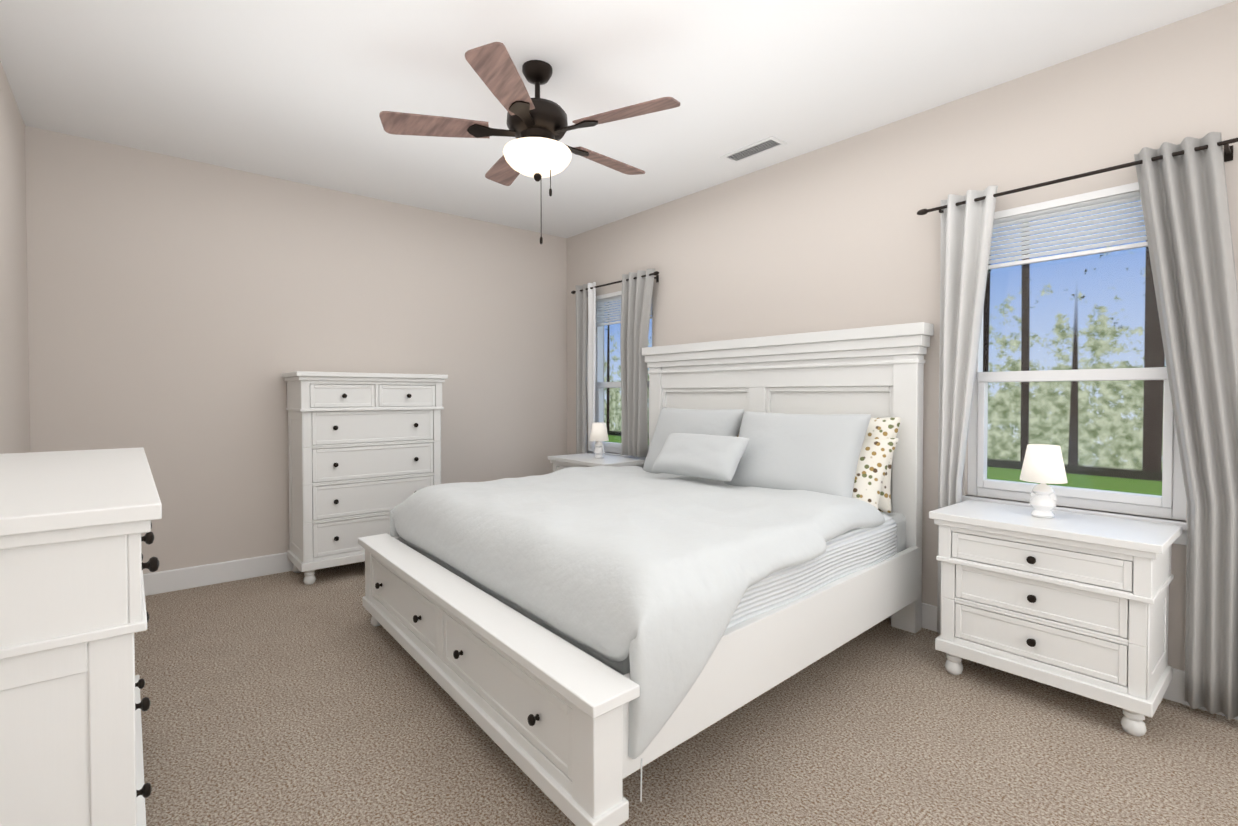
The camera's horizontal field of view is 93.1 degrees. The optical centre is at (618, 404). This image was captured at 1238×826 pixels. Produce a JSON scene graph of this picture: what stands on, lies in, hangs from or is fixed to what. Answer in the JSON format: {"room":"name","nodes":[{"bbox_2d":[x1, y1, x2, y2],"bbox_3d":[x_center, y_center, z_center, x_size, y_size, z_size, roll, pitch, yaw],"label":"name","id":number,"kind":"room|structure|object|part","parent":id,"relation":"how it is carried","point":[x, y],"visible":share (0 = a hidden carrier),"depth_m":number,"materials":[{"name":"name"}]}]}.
{"room":"bedroom","nodes":[
{"label":"bedroom","id":0,"kind":"room"},
{"bbox_2d":[0,61,29,453],"bbox_3d":[-1.660,-0.147,1.218,0.150,2.700,5.150,-1,1,-40],"label":"wall","id":1,"kind":"structure","parent":0,"point":[14,398],"depth_m":2.82,"materials":[{"name":"beige paint"}]},
{"bbox_2d":[25,126,566,573],"bbox_3d":[-1.924,-0.201,4.456,3.910,2.700,0.150,-1,1,-40],"label":"wall","id":2,"kind":"structure","parent":0,"point":[184,315],"depth_m":3.88,"materials":[{"name":"beige paint"}]},
{"bbox_2d":[143,552,293,595],"bbox_3d":[-1.871,1.083,4.414,3.610,0.134,0.015,-1,1,-40],"label":"baseboard","id":3,"kind":"structure","parent":2,"relation":"attached to","point":[192,577],"depth_m":3.78,"materials":[{"name":"white wood"}]},
{"bbox_2d":[0,0,1235,237],"bbox_3d":[-0.269,-1.568,2.461,3.910,0.100,5.300,-1,1,-40],"label":"ceiling","id":4,"kind":"structure","parent":0,"point":[302,90],"depth_m":2.71,"materials":[{"name":"white paint"}]},
{"bbox_2d":[379,42,679,243],"bbox_3d":[-0.353,-1.134,2.692,1.274,0.774,1.297,-1,1,-40],"label":"fan","id":5,"kind":"object","parent":4,"relation":"hanging from","point":[538,128],"visible":1,"depth_m":2.55,"materials":[{"name":"brown wood"}]},
{"bbox_2d":[720,136,786,163],"bbox_3d":[0.808,-1.531,3.535,0.150,0.009,0.380,-1,1,-40],"label":"ceiling vent","id":6,"kind":"object","parent":4,"relation":"in","point":[770,143],"visible":1,"depth_m":3.53,"materials":[{"name":"white metal"}]},
{"bbox_2d":[134,561,1237,825],"bbox_3d":[-0.269,1.231,2.507,3.910,0.100,5.300,-1,1,-40],"label":"floor","id":7,"kind":"structure","parent":0,"point":[286,699],"depth_m":2.05,"materials":[{"name":"carpet"}]},
{"bbox_2d":[0,447,161,825],"bbox_3d":[-1.519,0.687,1.546,0.450,1.020,1.530,-1,1,-40],"label":"dresser","id":8,"kind":"object","parent":7,"relation":"on","point":[74,614],"visible":1,"depth_m":1.06,"materials":[{"name":"white wood"}]},
{"bbox_2d":[282,371,447,584],"bbox_3d":[-1.779,0.469,4.162,0.990,1.370,0.460,-1,1,-40],"label":"chest","id":9,"kind":"object","parent":7,"relation":"on","point":[364,452],"visible":0.73,"depth_m":3.94,"materials":[{"name":"white wood"}]},
{"bbox_2d":[548,453,644,471],"bbox_3d":[-0.177,0.789,4.771,0.460,0.710,0.760,-1,1,-40],"label":"nightstand","id":10,"kind":"object","parent":7,"relation":"on","point":[559,462],"visible":0.06,"depth_m":4.65,"materials":[{"name":"white wood"}]},
{"bbox_2d":[590,423,608,457],"bbox_3d":[-0.160,0.290,4.750,0.156,0.285,0.156,-1,1,-40],"label":"lamp","id":11,"kind":"object","parent":10,"relation":"on","point":[599,433],"visible":1,"depth_m":4.71,"materials":[{"name":"white ceramic"}]},
{"bbox_2d":[358,322,933,825],"bbox_3d":[0.098,0.380,3.025,2.305,1.585,2.246,-1,1,-40],"label":"bed","id":12,"kind":"object","parent":7,"relation":"on","point":[578,644],"visible":1,"depth_m":2.35,"materials":[{"name":"white painted wood"},{"name":"fabric"},{"name":"dark bronze"}]},
{"bbox_2d":[390,465,884,758],"bbox_3d":[0.003,0.686,2.956,1.732,0.516,2.238,-1,1,-40],"label":"comforter","id":13,"kind":"object","parent":12,"relation":"on","point":[698,593],"depth_m":2.15,"materials":[{"name":"grey fabric"}]},
{"bbox_2d":[404,513,896,628],"bbox_3d":[0.070,0.654,3.011,1.781,0.236,2.073,-1,1,-40],"label":"mattress","id":14,"kind":"object","parent":12,"relation":"on","point":[789,586],"depth_m":2.31,"materials":[{"name":"white fabric"}]},
{"bbox_3d":[0.140,0.664,3.079,1.981,0.215,2.022,-1,1,-40],"label":"mattress","id":15,"kind":"part","parent":12,"relation":"part of","materials":[{"name":"grey fabric"}]},
{"bbox_2d":[929,500,1181,735],"bbox_3d":[1.781,0.828,2.439,0.460,0.710,0.760,-1,1,-40],"label":"nightstand","id":16,"kind":"object","parent":7,"relation":"on","point":[1077,603],"visible":1,"depth_m":2.27,"materials":[{"name":"white wood"}]},
{"bbox_2d":[1020,444,1067,517],"bbox_3d":[1.784,0.321,2.466,0.164,0.300,0.164,-1,1,-40],"label":"lamp","id":17,"kind":"object","parent":16,"relation":"on","point":[1043,464],"visible":1,"depth_m":2.43,"materials":[{"name":"white ceramic"}]},
{"bbox_2d":[567,0,1237,670],"bbox_3d":[1.171,-0.189,3.693,0.150,2.700,5.000,-1,1,-40],"label":"wall","id":18,"kind":"structure","parent":0,"point":[837,236],"depth_m":3.12,"materials":[{"name":"beige paint"}]},
{"bbox_2d":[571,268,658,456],"bbox_3d":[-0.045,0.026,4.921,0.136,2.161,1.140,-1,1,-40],"label":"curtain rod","id":19,"kind":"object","parent":18,"relation":"attached to","point":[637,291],"visible":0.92,"depth_m":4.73,"materials":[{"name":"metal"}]},
{"bbox_2d":[576,284,586,453],"bbox_3d":[-0.339,0.021,5.232,0.084,2.160,0.174,-1,1,-40],"label":"curtain","id":20,"kind":"object","parent":19,"relation":"hanging from","point":[581,291],"depth_m":5.22,"materials":[{"name":"grey fabric"}]},
{"bbox_2d":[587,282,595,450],"bbox_3d":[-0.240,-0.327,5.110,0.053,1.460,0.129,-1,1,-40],"label":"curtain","id":21,"kind":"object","parent":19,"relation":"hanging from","point":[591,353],"depth_m":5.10,"materials":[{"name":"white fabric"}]},
{"bbox_2d":[620,268,654,456],"bbox_3d":[0.145,-0.320,4.650,0.085,1.460,0.371,-1,1,-40],"label":"curtain","id":22,"kind":"object","parent":19,"relation":"hanging from","point":[637,288],"depth_m":4.66,"materials":[{"name":"grey fabric"}]},
{"bbox_2d":[587,298,651,458],"bbox_3d":[0.038,-0.225,4.987,0.122,1.470,0.870,-1,1,-40],"label":"window","id":23,"kind":"structure","parent":18,"relation":"in","point":[613,447],"depth_m":5.24,"materials":[{"name":"white"}]},
{"bbox_2d":[596,291,651,326],"bbox_3d":[0.017,-0.825,4.960,0.035,0.265,0.790,-1,1,-40],"label":"window blind","id":24,"kind":"object","parent":23,"relation":"attached to","point":[608,297],"visible":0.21,"depth_m":5.08,"materials":[{"name":"white"}]},
{"bbox_3d":[0.060,-0.270,5.005,0.004,1.290,0.710,-1,1,-40],"label":"glass","id":25,"kind":"part","parent":23,"relation":"part of","materials":[{"name":"clear glass"}]},
{"bbox_2d":[888,603,1237,719],"bbox_3d":[1.108,1.097,3.661,0.015,0.130,5.000,-1,1,-40],"label":"baseboard","id":26,"kind":"structure","parent":18,"relation":"attached to","point":[1175,691],"depth_m":2.34,"materials":[{"name":"white wood"}]},
{"bbox_2d":[962,195,1186,544],"bbox_3d":[2.012,-0.186,2.636,0.122,1.470,0.870,-1,1,-40],"label":"window","id":27,"kind":"structure","parent":18,"relation":"in","point":[1169,504],"depth_m":2.59,"materials":[{"name":"white"}]},
{"bbox_2d":[988,182,1147,269],"bbox_3d":[1.991,-0.786,2.609,0.035,0.265,0.790,-1,1,-40],"label":"window blind","id":28,"kind":"object","parent":27,"relation":"attached to","point":[1112,194],"visible":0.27,"depth_m":2.59,"materials":[{"name":"white"}]},
{"bbox_3d":[2.034,-0.231,2.654,0.004,1.290,0.710,-1,1,-40],"label":"glass","id":29,"kind":"part","parent":27,"relation":"part of","materials":[{"name":"clear glass"}]},
{"bbox_2d":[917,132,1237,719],"bbox_3d":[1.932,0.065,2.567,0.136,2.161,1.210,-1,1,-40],"label":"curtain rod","id":30,"kind":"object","parent":18,"relation":"attached to","point":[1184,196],"visible":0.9,"depth_m":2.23,"materials":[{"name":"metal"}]},
{"bbox_2d":[937,185,997,633],"bbox_3d":[1.674,0.061,2.835,0.085,2.160,0.254,-1,1,-40],"label":"curtain","id":31,"kind":"object","parent":30,"relation":"hanging from","point":[967,220],"depth_m":2.85,"materials":[{"name":"white fabric"}]},
{"bbox_2d":[1134,132,1237,719],"bbox_3d":[2.179,0.071,2.234,0.086,2.161,0.363,-1,1,-40],"label":"curtain","id":32,"kind":"object","parent":30,"relation":"hanging from","point":[1183,187],"depth_m":2.21,"materials":[{"name":"grey fabric"}]},
{"label":"outside","id":33,"kind":"structure","parent":0,"visible":0},
{"bbox_2d":[604,200,1165,495],"bbox_3d":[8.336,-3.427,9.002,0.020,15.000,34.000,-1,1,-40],"label":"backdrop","id":34,"kind":"structure","parent":33,"point":[1126,323],"depth_m":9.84,"materials":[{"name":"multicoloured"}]}
]}

